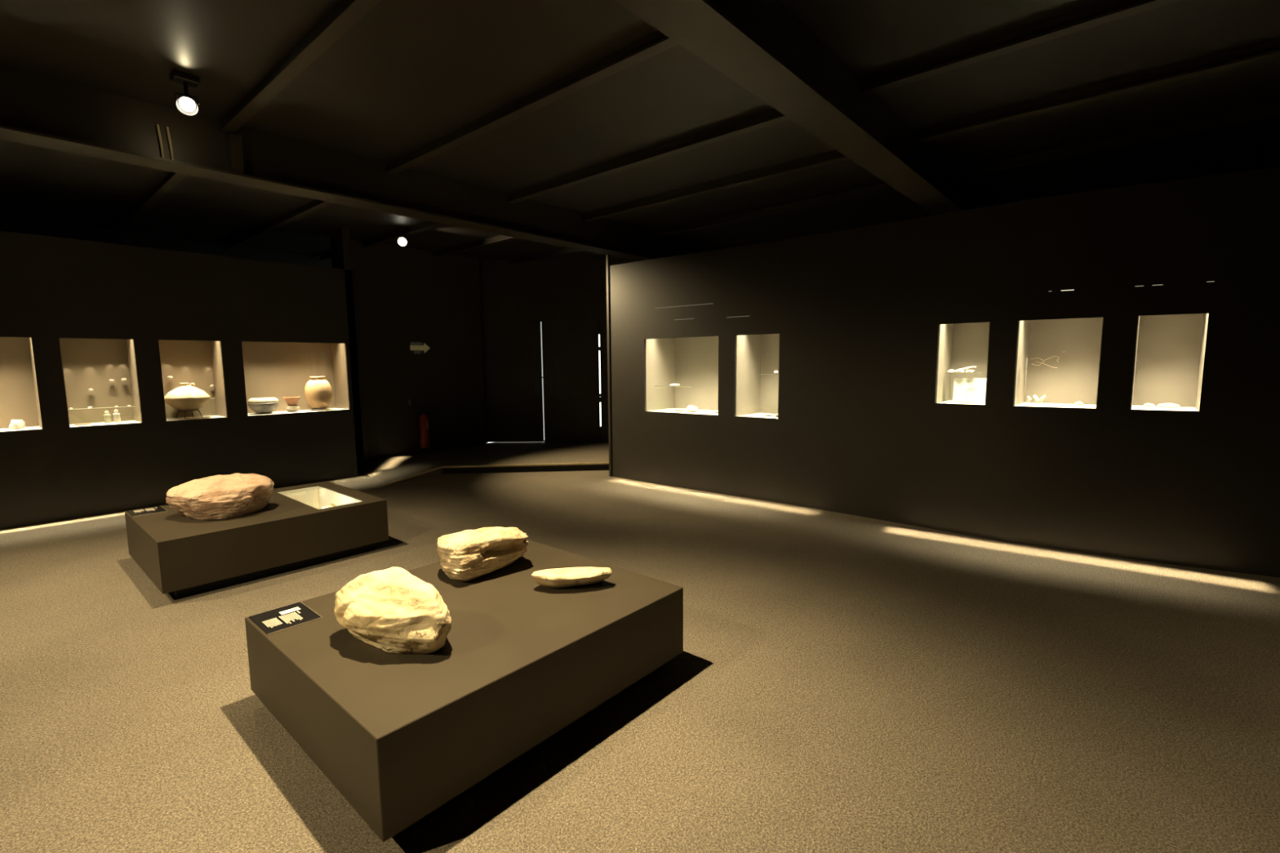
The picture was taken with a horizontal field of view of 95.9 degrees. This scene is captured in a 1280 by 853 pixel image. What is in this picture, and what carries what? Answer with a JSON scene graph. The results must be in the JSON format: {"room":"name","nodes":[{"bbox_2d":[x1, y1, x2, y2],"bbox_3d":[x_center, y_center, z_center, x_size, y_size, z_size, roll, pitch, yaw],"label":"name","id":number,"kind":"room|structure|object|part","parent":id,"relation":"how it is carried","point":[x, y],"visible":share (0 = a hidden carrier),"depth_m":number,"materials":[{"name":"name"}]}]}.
{"room":"museum","nodes":[
{"label":"museum","id":0,"kind":"room"},
{"bbox_2d":[0,217,331,428],"bbox_3d":[-6.694,-1.093,9.076,0.100,3.490,15.000,5,8,41],"label":"wall","id":1,"kind":"structure","parent":0,"point":[6,224],"depth_m":8.36,"materials":[{"name":"black paint"}]},
{"bbox_2d":[0,231,364,528],"bbox_3d":[-6.851,-0.371,5.107,0.025,2.930,8.520,5,8,41],"label":"wall","id":2,"kind":"structure","parent":0,"point":[52,288],"depth_m":6.58,"materials":[{"name":"black paint"}]},
{"bbox_2d":[0,337,42,431],"bbox_3d":[-6.624,-0.539,5.721,0.486,1.196,0.867,5,8,41],"label":"display case","id":3,"kind":"object","parent":2,"relation":"attached to","point":[19,393],"visible":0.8,"depth_m":6.11,"materials":[{"name":"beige paint"}]},
{"bbox_2d":[8,419,25,429],"bbox_3d":[-6.444,-0.026,5.970,0.101,0.094,0.119,5,8,41],"label":"shell","id":4,"kind":"object","parent":3,"relation":"on","point":[15,424],"visible":1,"depth_m":5.94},
{"bbox_3d":[-6.348,-0.578,6.048,0.470,1.183,0.006,5,8,41],"label":"panel","id":5,"kind":"part","parent":3,"relation":"part of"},
{"bbox_2d":[58,337,142,426],"bbox_3d":[-6.019,-0.621,6.412,0.486,1.196,0.594,5,8,41],"label":"display case","id":6,"kind":"object","parent":2,"relation":"attached to","point":[86,363],"visible":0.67,"depth_m":6.58,"materials":[{"name":"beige paint"}]},
{"bbox_3d":[-6.218,-0.596,6.197,0.470,1.183,0.006,5,8,41],"label":"panel","id":7,"kind":"part","parent":6,"relation":"part of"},
{"bbox_2d":[75,422,91,425],"bbox_3d":[-6.077,-0.025,6.299,0.040,0.012,0.130,5,8,41],"label":"tool","id":8,"kind":"object","parent":6,"relation":"on","point":[88,423],"visible":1,"depth_m":6.28,"materials":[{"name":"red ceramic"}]},
{"bbox_2d":[67,405,135,409],"bbox_3d":[-6.097,-0.216,6.527,0.196,0.006,0.570,5,8,41],"label":"glass shelf","id":9,"kind":"object","parent":6,"relation":"attached to","point":[117,406],"visible":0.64,"depth_m":6.48,"materials":[{"name":"clear glass"}]},
{"bbox_2d":[103,410,111,422],"bbox_3d":[-6.014,-0.112,6.516,0.068,0.135,0.067,5,8,41],"label":"figurine","id":10,"kind":"object","parent":6,"relation":"on","point":[107,419],"visible":1,"depth_m":6.50,"materials":[{"name":"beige ceramic"}]},
{"bbox_2d":[112,409,120,422],"bbox_3d":[-5.961,-0.123,6.576,0.068,0.144,0.067,5,8,41],"label":"figurine","id":11,"kind":"object","parent":6,"relation":"on","point":[117,418],"visible":1,"depth_m":6.56,"materials":[{"name":"beige ceramic"}]},
{"bbox_3d":[-5.832,-0.648,6.637,0.470,1.183,0.006,5,8,41],"label":"panel","id":12,"kind":"part","parent":6,"relation":"part of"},
{"bbox_2d":[158,339,226,421],"bbox_3d":[-5.489,-0.693,7.015,0.486,1.196,0.598,5,8,41],"label":"display case","id":13,"kind":"object","parent":2,"relation":"attached to","point":[199,362],"visible":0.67,"depth_m":7.21,"materials":[{"name":"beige paint"}]},
{"bbox_2d":[164,382,210,410],"bbox_3d":[-5.495,-0.363,7.007,0.456,0.330,0.451,5,8,41],"label":"clay pot","id":14,"kind":"object","parent":13,"relation":"in","point":[184,397],"visible":0.99,"depth_m":6.88,"materials":[{"name":"beige ceramic"}]},
{"bbox_2d":[175,408,202,418],"bbox_3d":[-5.493,-0.155,7.029,0.211,0.102,0.211,2,7,21],"label":"stand","id":15,"kind":"object","parent":13,"relation":"on","point":[197,409],"visible":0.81,"depth_m":6.98,"materials":[{"name":"metal"}]},
{"bbox_3d":[-5.301,-0.720,7.242,0.470,1.183,0.006,5,8,41],"label":"panel","id":16,"kind":"part","parent":13,"relation":"part of","materials":[{"name":"beige paint"}]},
{"bbox_2d":[241,341,349,415],"bbox_3d":[-4.743,-0.793,7.867,0.486,1.196,1.254,5,8,41],"label":"display case","id":17,"kind":"object","parent":2,"relation":"attached to","point":[277,370],"visible":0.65,"depth_m":8.07,"materials":[{"name":"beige paint"}]},
{"bbox_2d":[247,397,279,413],"bbox_3d":[-4.978,-0.277,7.634,0.344,0.200,0.344,5,8,41],"label":"clay bowl","id":18,"kind":"object","parent":17,"relation":"on","point":[258,405],"visible":1,"depth_m":7.52,"materials":[{"name":"grey ceramic"}]},
{"bbox_2d":[284,404,300,411],"bbox_3d":[-4.755,-0.249,7.897,0.180,0.082,0.180,5,8,41],"label":"clay cup","id":19,"kind":"object","parent":17,"relation":"on","point":[289,408],"visible":0.96,"depth_m":7.83,"materials":[{"name":"beige ceramic"}]},
{"bbox_2d":[283,396,300,405],"bbox_3d":[-4.753,-0.348,7.885,0.205,0.116,0.205,5,8,41],"label":"clay cup","id":20,"kind":"object","parent":19,"relation":"on","point":[291,401],"visible":1,"depth_m":7.83,"materials":[{"name":"orange ceramic"}]},
{"bbox_3d":[-4.339,-0.850,8.340,0.470,1.183,0.006,5,8,41],"label":"panel","id":21,"kind":"part","parent":17,"relation":"part of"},
{"bbox_3d":[-4.525,-0.252,8.156,0.188,0.030,0.184,5,8,41],"label":"stand","id":22,"kind":"object","parent":17,"relation":"on","visible":0},
{"bbox_2d":[304,376,332,408],"bbox_3d":[-4.530,-0.486,8.132,0.341,0.438,0.340,5,8,41],"label":"clay jar","id":23,"kind":"object","parent":22,"relation":"on","point":[317,391],"visible":1,"depth_m":8.02,"materials":[{"name":"beige ceramic"}]},
{"bbox_2d":[331,227,364,475],"bbox_3d":[-4.298,-1.049,8.490,0.098,3.490,0.713,-6,8,-39],"label":"wall","id":24,"kind":"structure","parent":0,"point":[340,240],"depth_m":8.18,"materials":[{"name":"black paint"}]},
{"bbox_2d":[364,457,442,484],"bbox_3d":[-3.727,0.637,8.571,1.653,0.109,0.936,5,8,41],"label":"floor","id":25,"kind":"structure","parent":0,"point":[382,470],"depth_m":8.44,"materials":[{"name":"carpet"}]},
{"bbox_2d":[382,466,442,485],"bbox_3d":[-3.150,0.685,8.065,0.030,0.116,0.950,4,7,32],"label":"trim","id":26,"kind":"structure","parent":25,"relation":"attached to","point":[437,468],"depth_m":8.02,"materials":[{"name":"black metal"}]},
{"bbox_2d":[329,237,485,464],"bbox_3d":[-3.754,-1.189,9.705,0.100,3.490,2.500,5,8,41],"label":"wall","id":27,"kind":"structure","parent":0,"point":[402,296],"depth_m":9.64,"materials":[{"name":"black paint"}]},
{"bbox_2d":[409,342,430,353],"bbox_3d":[-3.686,-1.317,9.687,0.002,0.192,0.355,5,8,41],"label":"exit sign","id":28,"kind":"object","parent":27,"relation":"attached to","point":[424,347],"visible":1,"depth_m":9.67,"materials":[{"name":"green plastic"}]},
{"bbox_2d":[417,408,430,448],"bbox_3d":[-3.646,0.035,9.739,0.161,0.670,0.177,-2,6,-13],"label":"fire extinguisher","id":29,"kind":"object","parent":27,"relation":"attached to","point":[423,420],"visible":1,"depth_m":9.69,"materials":[{"name":"metal"}]},
{"bbox_2d":[382,441,608,466],"bbox_3d":[-1.341,0.472,9.874,5.675,0.109,2.848,0,6,1],"label":"floor","id":30,"kind":"structure","parent":0,"point":[502,452],"depth_m":9.51,"materials":[{"name":"carpet"}]},
{"bbox_2d":[440,462,608,467],"bbox_3d":[-1.592,0.571,8.558,2.673,0.024,0.030,-1,6,-4],"label":"trim","id":31,"kind":"structure","parent":30,"relation":"attached to","point":[606,463],"depth_m":8.54,"materials":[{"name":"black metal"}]},
{"bbox_2d":[442,464,608,474],"bbox_3d":[-1.569,0.628,8.571,2.669,0.089,0.012,-1,6,-4],"label":"trim","id":32,"kind":"structure","parent":30,"relation":"attached to","point":[584,467],"depth_m":8.55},
{"bbox_2d":[479,258,670,444],"bbox_3d":[-1.109,-1.331,10.789,3.883,3.490,0.100,0,6,0],"label":"wall","id":33,"kind":"structure","parent":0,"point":[564,290],"depth_m":10.62,"materials":[{"name":"paint"}]},
{"bbox_2d":[482,321,544,442],"bbox_3d":[-2.345,-0.837,10.803,1.139,2.274,0.131,0,6,1],"label":"door","id":34,"kind":"structure","parent":33,"relation":"attached to","point":[513,350],"depth_m":10.81,"materials":[{"name":"paint"}]},
{"bbox_3d":[-1.927,-0.843,10.802,0.090,0.550,0.020,0,6,0],"label":"push plate","id":35,"kind":"part","parent":34,"relation":"part of","materials":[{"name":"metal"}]},
{"bbox_2d":[541,320,601,442],"bbox_3d":[-1.272,-0.843,10.841,1.099,2.290,0.080,-1,6,-1],"label":"door","id":36,"kind":"structure","parent":33,"relation":"attached to","point":[571,396],"depth_m":10.81,"materials":[{"name":"paint"}]},
{"bbox_3d":[-1.657,-0.845,10.802,0.090,0.550,0.020,0,6,0],"label":"push plate","id":37,"kind":"part","parent":36,"relation":"part of","materials":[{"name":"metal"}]},
{"bbox_2d":[0,470,1279,852],"bbox_3d":[-0.607,1.221,4.014,16.000,0.100,15.000,5,8,41],"label":"floor","id":38,"kind":"structure","parent":0,"point":[839,682],"depth_m":2.69,"materials":[{"name":"carpet"}]},
{"bbox_2d":[124,480,388,598],"bbox_3d":[-3.187,0.879,4.867,1.280,0.436,1.550,5,8,41],"label":"plinth","id":39,"kind":"object","parent":38,"relation":"on","point":[183,556],"visible":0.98,"depth_m":4.39,"materials":[{"name":"black laminate"}]},
{"bbox_2d":[126,506,167,516],"bbox_3d":[-3.988,0.685,4.671,0.272,0.005,0.214,5,8,41],"label":"label plate","id":40,"kind":"object","parent":39,"relation":"on","point":[135,513],"visible":1,"depth_m":4.66,"materials":[{"name":"black plastic"}]},
{"bbox_2d":[165,473,274,519],"bbox_3d":[-3.312,0.547,4.581,0.702,0.288,0.585,-5,8,-36],"label":"stone","id":41,"kind":"object","parent":39,"relation":"on","point":[234,495],"visible":1,"depth_m":4.42,"materials":[{"name":"beige stone"}]},
{"bbox_2d":[321,503,336,508],"bbox_3d":[-2.639,0.787,4.915,0.219,0.259,0.182,5,8,41],"label":"stone fragment","id":42,"kind":"object","parent":39,"relation":"in","point":[331,504],"visible":0.02,"depth_m":4.92,"materials":[{"name":"yellow stone"}]},
{"bbox_2d":[244,538,683,841],"bbox_3d":[-0.805,1.080,2.870,1.348,0.436,1.600,5,8,41],"label":"plinth","id":43,"kind":"object","parent":38,"relation":"on","point":[402,738],"visible":0.89,"depth_m":2.31,"materials":[{"name":"black laminate"}]},
{"bbox_2d":[248,601,322,635],"bbox_3d":[-1.646,0.885,2.680,0.272,0.005,0.222,5,8,41],"label":"label plate","id":44,"kind":"object","parent":43,"relation":"on","point":[273,621],"visible":1,"depth_m":2.67,"materials":[{"name":"black plastic"}]},
{"bbox_2d":[333,566,451,653],"bbox_3d":[-1.040,0.751,2.412,0.445,0.319,0.478,-3,7,-24],"label":"stone","id":45,"kind":"object","parent":43,"relation":"on","point":[392,610],"visible":1,"depth_m":2.31,"materials":[{"name":"beige stone"}]},
{"bbox_2d":[436,526,528,581],"bbox_3d":[-0.877,0.692,3.261,0.515,0.247,0.342,-6,8,-39],"label":"stone","id":46,"kind":"object","parent":43,"relation":"on","point":[466,555],"visible":1,"depth_m":3.11,"materials":[{"name":"beige stone"}]},
{"bbox_2d":[531,566,612,588],"bbox_3d":[-0.354,0.792,3.015,0.418,0.094,0.178,-1,6,-7],"label":"flat stone","id":47,"kind":"object","parent":43,"relation":"on","point":[554,578],"visible":1,"depth_m":2.97,"materials":[{"name":"beige stone"}]},
{"bbox_2d":[0,0,1279,259],"bbox_3d":[-0.638,-2.347,3.619,16.000,0.100,15.000,5,8,41],"label":"ceiling","id":48,"kind":"structure","parent":0,"point":[407,75],"depth_m":4.20,"materials":[{"name":"black paint"}]},
{"bbox_2d":[110,172,187,237],"bbox_3d":[-5.294,-2.506,6.279,5.380,0.089,0.085,5,8,41],"label":"cross beam","id":49,"kind":"structure","parent":48,"relation":"attached to","point":[172,180],"depth_m":6.41,"materials":[{"name":"black paint"}]},
{"bbox_2d":[169,70,200,115],"bbox_3d":[-2.986,-2.174,3.796,0.152,0.242,0.140,5,8,41],"label":"ceiling spotlight","id":50,"kind":"object","parent":48,"relation":"attached to","point":[185,104],"visible":1,"depth_m":3.77,"materials":[{"name":"metal"}]},
{"bbox_3d":[-2.976,-2.118,3.794,0.069,0.075,0.087,5,8,41],"label":"bulb","id":51,"kind":"part","parent":50,"relation":"part of","materials":[{"name":"white glass"}]},
{"bbox_2d":[223,200,333,250],"bbox_3d":[-4.434,-2.622,7.261,5.380,0.089,0.085,5,8,41],"label":"cross beam","id":52,"kind":"structure","parent":48,"relation":"attached to","point":[308,208],"depth_m":7.42,"materials":[{"name":"black paint"}]},
{"bbox_2d":[218,0,381,133],"bbox_3d":[-1.758,-2.197,3.217,3.895,0.089,0.085,5,8,41],"label":"cross beam","id":53,"kind":"structure","parent":48,"relation":"attached to","point":[348,13],"depth_m":3.45,"materials":[{"name":"black paint"}]},
{"bbox_2d":[0,64,719,261],"bbox_3d":[-2.555,-2.256,5.310,0.270,0.419,14.900,5,8,41],"label":"steel beam","id":54,"kind":"structure","parent":48,"relation":"attached to","point":[36,109],"depth_m":4.74,"materials":[{"name":"black metal"}]},
{"bbox_2d":[318,221,444,262],"bbox_3d":[-3.527,-2.744,8.294,5.380,0.089,0.085,5,8,41],"label":"cross beam","id":55,"kind":"structure","parent":48,"relation":"attached to","point":[427,225],"depth_m":8.25,"materials":[{"name":"black paint"}]},
{"bbox_2d":[395,226,408,246],"bbox_3d":[-3.313,-2.633,8.031,0.158,0.257,0.147,5,8,41],"label":"ceiling spotlight","id":56,"kind":"object","parent":48,"relation":"hanging from","point":[402,242],"visible":1,"depth_m":8.01,"materials":[{"name":"metal"}]},
{"bbox_3d":[-3.301,-2.572,8.024,0.094,0.095,0.047,-3,7,-18],"label":"bulb","id":57,"kind":"part","parent":56,"relation":"part of","materials":[{"name":"white glass"}]},
{"bbox_2d":[432,235,517,257],"bbox_3d":[-2.766,-2.847,9.163,5.380,0.089,0.085,5,8,41],"label":"cross beam","id":58,"kind":"structure","parent":48,"relation":"attached to","point":[500,238],"depth_m":8.99,"materials":[{"name":"black paint"}]},
{"bbox_2d":[386,30,679,174],"bbox_3d":[-0.898,-2.313,4.198,3.895,0.089,0.085,5,8,41],"label":"cross beam","id":59,"kind":"structure","parent":48,"relation":"attached to","point":[656,42],"depth_m":3.96,"materials":[{"name":"black paint"}]},
{"bbox_2d":[507,248,584,264],"bbox_3d":[-1.899,-2.964,10.152,5.380,0.089,0.085,5,8,41],"label":"cross beam","id":60,"kind":"structure","parent":48,"relation":"attached to","point":[566,251],"depth_m":9.91,"materials":[{"name":"black paint"}]},
{"bbox_2d":[506,108,790,204],"bbox_3d":[0.008,-2.436,5.232,3.895,0.089,0.085,5,8,41],"label":"cross beam","id":61,"kind":"structure","parent":48,"relation":"attached to","point":[771,117],"depth_m":5.07,"materials":[{"name":"black paint"}]},
{"bbox_2d":[582,150,848,222],"bbox_3d":[0.770,-2.538,6.101,3.895,0.089,0.085,5,8,41],"label":"cross beam","id":62,"kind":"structure","parent":48,"relation":"attached to","point":[833,157],"depth_m":5.98,"materials":[{"name":"black paint"}]},
{"bbox_2d":[760,0,774,4],"bbox_3d":[2.092,-2.052,1.608,3.935,0.089,0.085,5,8,41],"label":"cross beam","id":63,"kind":"structure","parent":48,"relation":"attached to","point":[765,2],"depth_m":2.90,"materials":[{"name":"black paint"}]},
{"bbox_2d":[649,183,896,238],"bbox_3d":[1.636,-2.655,7.090,3.895,0.089,0.085,5,8,41],"label":"cross beam","id":64,"kind":"structure","parent":48,"relation":"attached to","point":[882,188],"depth_m":7.01,"materials":[{"name":"black paint"}]},
{"bbox_2d":[613,0,989,215],"bbox_3d":[0.420,-1.996,2.733,0.270,0.419,14.900,5,8,41],"label":"steel beam","id":65,"kind":"structure","parent":48,"relation":"attached to","point":[766,50],"depth_m":3.33,"materials":[{"name":"black metal"}]},
{"bbox_2d":[860,0,1181,97],"bbox_3d":[2.998,-2.174,2.642,3.935,0.089,0.085,5,8,41],"label":"cross beam","id":66,"kind":"structure","parent":48,"relation":"attached to","point":[1109,11],"depth_m":3.34,"materials":[{"name":"black paint"}]},
{"bbox_2d":[911,38,1279,143],"bbox_3d":[3.760,-2.277,3.510,3.935,0.089,0.085,5,8,41],"label":"cross beam","id":67,"kind":"structure","parent":48,"relation":"attached to","point":[1268,50],"depth_m":3.95,"materials":[{"name":"black paint"}]},
{"bbox_2d":[952,103,1279,180],"bbox_3d":[4.627,-2.394,4.499,3.935,0.089,0.085,5,8,41],"label":"cross beam","id":68,"kind":"structure","parent":48,"relation":"attached to","point":[1271,112],"depth_m":4.90,"materials":[{"name":"black paint"}]},
{"bbox_2d":[608,167,1279,577],"bbox_3d":[4.027,-0.438,4.956,10.757,2.910,0.977,3,7,30],"label":"wall","id":69,"kind":"structure","parent":0,"point":[860,428],"depth_m":5.02,"materials":[{"name":"black paint"}]},
{"bbox_2d":[605,254,612,476],"bbox_3d":[-0.423,-0.815,8.023,0.036,3.060,0.043,5,8,41],"label":"trim","id":70,"kind":"structure","parent":69,"relation":"attached to","point":[607,256],"depth_m":8.00,"materials":[{"name":"black paint"}]},
{"bbox_2d":[654,303,710,308],"bbox_3d":[0.532,-1.491,7.145,0.871,0.006,0.003,4,8,38],"label":"trim","id":71,"kind":"structure","parent":69,"relation":"attached to","point":[704,304],"depth_m":7.13,"materials":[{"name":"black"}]},
{"bbox_2d":[645,336,736,415],"bbox_3d":[0.703,-0.791,7.486,1.128,1.210,0.648,5,8,41],"label":"display case","id":72,"kind":"object","parent":69,"relation":"attached to","point":[687,361],"visible":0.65,"depth_m":7.84,"materials":[{"name":"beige paint"}]},
{"bbox_3d":[0.285,-0.829,7.859,0.006,1.197,0.632,5,8,41],"label":"panel","id":73,"kind":"part","parent":72,"relation":"part of","materials":[{"name":"beige paint"}]},
{"bbox_2d":[654,385,699,386],"bbox_3d":[0.519,-0.535,7.625,0.610,0.006,0.301,5,8,41],"label":"glass shelf","id":74,"kind":"object","parent":72,"relation":"attached to","point":[655,385],"visible":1,"depth_m":7.60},
{"bbox_2d":[685,404,697,412],"bbox_3d":[0.675,-0.236,7.498,0.187,0.079,0.116,5,8,41],"label":"shard","id":75,"kind":"object","parent":72,"relation":"on","point":[690,408],"visible":1,"depth_m":7.45},
{"bbox_3d":[0.911,-0.820,7.729,1.122,1.197,0.006,5,8,41],"label":"panel","id":76,"kind":"part","parent":72,"relation":"part of","materials":[{"name":"beige paint"}]},
{"bbox_2d":[735,333,779,418],"bbox_3d":[1.526,-0.725,6.821,0.559,1.210,0.592,5,8,41],"label":"display case","id":77,"kind":"object","parent":69,"relation":"attached to","point":[756,395],"visible":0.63,"depth_m":7.09,"materials":[{"name":"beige paint"}]},
{"bbox_3d":[1.322,-0.744,7.008,0.006,1.197,0.576,5,8,41],"label":"panel","id":78,"kind":"part","parent":77,"relation":"part of","materials":[{"name":"beige paint"}]},
{"bbox_2d":[754,373,778,374],"bbox_3d":[1.569,-0.615,6.762,0.350,0.006,0.301,5,8,41],"label":"glass shelf","id":79,"kind":"object","parent":77,"relation":"attached to","point":[766,373],"visible":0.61,"depth_m":6.67,"materials":[{"name":"clear glass"}]},
{"bbox_3d":[1.716,-0.751,7.042,0.553,1.197,0.006,5,8,41],"label":"panel","id":80,"kind":"part","parent":77,"relation":"part of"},
{"bbox_2d":[935,322,990,404],"bbox_3d":[3.079,-0.712,5.396,0.418,0.988,0.529,5,8,41],"label":"display case","id":81,"kind":"object","parent":69,"relation":"attached to","point":[961,345],"visible":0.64,"depth_m":5.59,"materials":[{"name":"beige paint"}]},
{"bbox_3d":[2.933,-0.727,5.541,0.006,0.975,0.500,5,8,41],"label":"panel","id":82,"kind":"part","parent":81,"relation":"part of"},
{"bbox_2d":[952,377,986,402],"bbox_3d":[3.085,-0.339,5.387,0.290,0.224,0.036,5,8,41],"label":"display board","id":83,"kind":"object","parent":81,"relation":"on","point":[965,389],"visible":0.92,"depth_m":5.39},
{"bbox_3d":[3.248,-0.736,5.594,0.412,0.975,0.006,5,8,41],"label":"panel","id":84,"kind":"part","parent":81,"relation":"part of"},
{"bbox_3d":[3.059,-0.507,5.469,0.261,0.006,0.300,5,8,41],"label":"glass shelf","id":85,"kind":"object","parent":81,"relation":"attached to","visible":0},
{"bbox_2d":[946,369,955,373],"bbox_3d":[2.960,-0.526,5.485,0.082,0.031,0.048,5,8,41],"label":"bone","id":86,"kind":"object","parent":85,"relation":"on","point":[949,371],"visible":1,"depth_m":5.47},
{"bbox_2d":[955,368,964,373],"bbox_3d":[3.011,-0.523,5.442,0.086,0.033,0.050,5,8,41],"label":"bone","id":87,"kind":"object","parent":85,"relation":"on","point":[961,371],"visible":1,"depth_m":5.42},
{"bbox_2d":[956,366,976,369],"bbox_3d":[3.060,-0.544,5.410,0.157,0.040,0.018,5,8,41],"label":"bone","id":88,"kind":"object","parent":85,"relation":"on","point":[970,366],"visible":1,"depth_m":5.40},
{"bbox_2d":[965,369,974,373],"bbox_3d":[3.079,-0.515,5.384,0.076,0.029,0.048,5,8,41],"label":"bone","id":89,"kind":"object","parent":85,"relation":"on","point":[966,371],"visible":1,"depth_m":5.37},
{"bbox_2d":[1013,317,1102,408],"bbox_3d":[3.617,-0.668,4.956,0.565,0.988,0.584,5,8,41],"label":"display case","id":90,"kind":"object","parent":69,"relation":"attached to","point":[1075,378],"depth_m":5.16,"materials":[{"name":"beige paint"}]},
{"bbox_3d":[3.412,-0.687,5.144,0.006,0.975,0.568,5,8,41],"label":"panel","id":91,"kind":"part","parent":90,"relation":"part of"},
{"bbox_3d":[3.365,-0.461,5.033,0.004,0.260,0.090,5,8,41],"label":"engraved strip","id":92,"kind":"part","parent":90,"relation":"part of","materials":[{"name":"beige"}]},
{"bbox_2d":[1026,395,1045,404],"bbox_3d":[3.477,-0.239,5.068,0.143,0.079,0.036,5,8,41],"label":"figurine","id":93,"kind":"object","parent":90,"relation":"on","point":[1037,399],"visible":1,"depth_m":5.05,"materials":[{"name":"beige stone"}]},
{"bbox_2d":[1031,351,1065,368],"bbox_3d":[3.690,-0.602,5.228,0.256,0.149,0.007,5,8,41],"label":"ornament","id":94,"kind":"object","parent":90,"relation":"attached to","point":[1063,352],"visible":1,"depth_m":5.24,"materials":[{"name":"beige metal"}]},
{"bbox_2d":[1074,401,1083,405],"bbox_3d":[3.732,-0.196,4.904,0.062,0.035,0.045,5,8,41],"label":"chip","id":95,"kind":"object","parent":90,"relation":"on","point":[1077,403],"visible":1,"depth_m":4.89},
{"bbox_2d":[1130,313,1208,411],"bbox_3d":[4.199,-0.631,4.579,0.401,0.988,0.584,5,8,41],"label":"display case","id":96,"kind":"object","parent":69,"relation":"attached to","point":[1170,353],"visible":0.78,"depth_m":4.78,"materials":[{"name":"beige paint"}]},
{"bbox_3d":[4.055,-0.645,4.714,0.006,0.975,0.568,5,8,41],"label":"panel","id":97,"kind":"part","parent":96,"relation":"part of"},
{"bbox_2d":[1142,403,1155,407],"bbox_3d":[4.120,-0.172,4.673,0.077,0.032,0.047,5,8,41],"label":"chip","id":98,"kind":"object","parent":96,"relation":"on","point":[1146,405],"visible":1,"depth_m":4.66,"materials":[{"name":"white stone"}]},
{"bbox_2d":[1156,403,1180,408],"bbox_3d":[4.219,-0.169,4.608,0.139,0.037,0.063,5,8,41],"label":"shell","id":99,"kind":"object","parent":96,"relation":"on","point":[1163,405],"visible":1,"depth_m":4.59,"materials":[{"name":"white"}]},
{"bbox_3d":[4.375,-0.622,4.482,0.006,0.975,0.500,5,8,41],"label":"panel","id":100,"kind":"part","parent":96,"relation":"part of","materials":[{"name":"beige paint"}]},
{"bbox_2d":[698,328,1199,413],"bbox_3d":[4.335,-1.233,9.472,16.000,3.490,0.100,5,8,41],"label":"wall","id":101,"kind":"structure","parent":0,"point":[939,328],"depth_m":8.26,"materials":[{"name":"black paint"}]},
{"label":"outside","id":102,"kind":"structure","parent":0,"visible":0},
{"bbox_2d":[488,334,601,443],"bbox_3d":[-1.743,-1.183,11.267,2.952,3.300,0.020,0,6,0],"label":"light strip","id":103,"kind":"structure","parent":102,"point":[598,335],"depth_m":11.29,"materials":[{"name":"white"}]}
]}

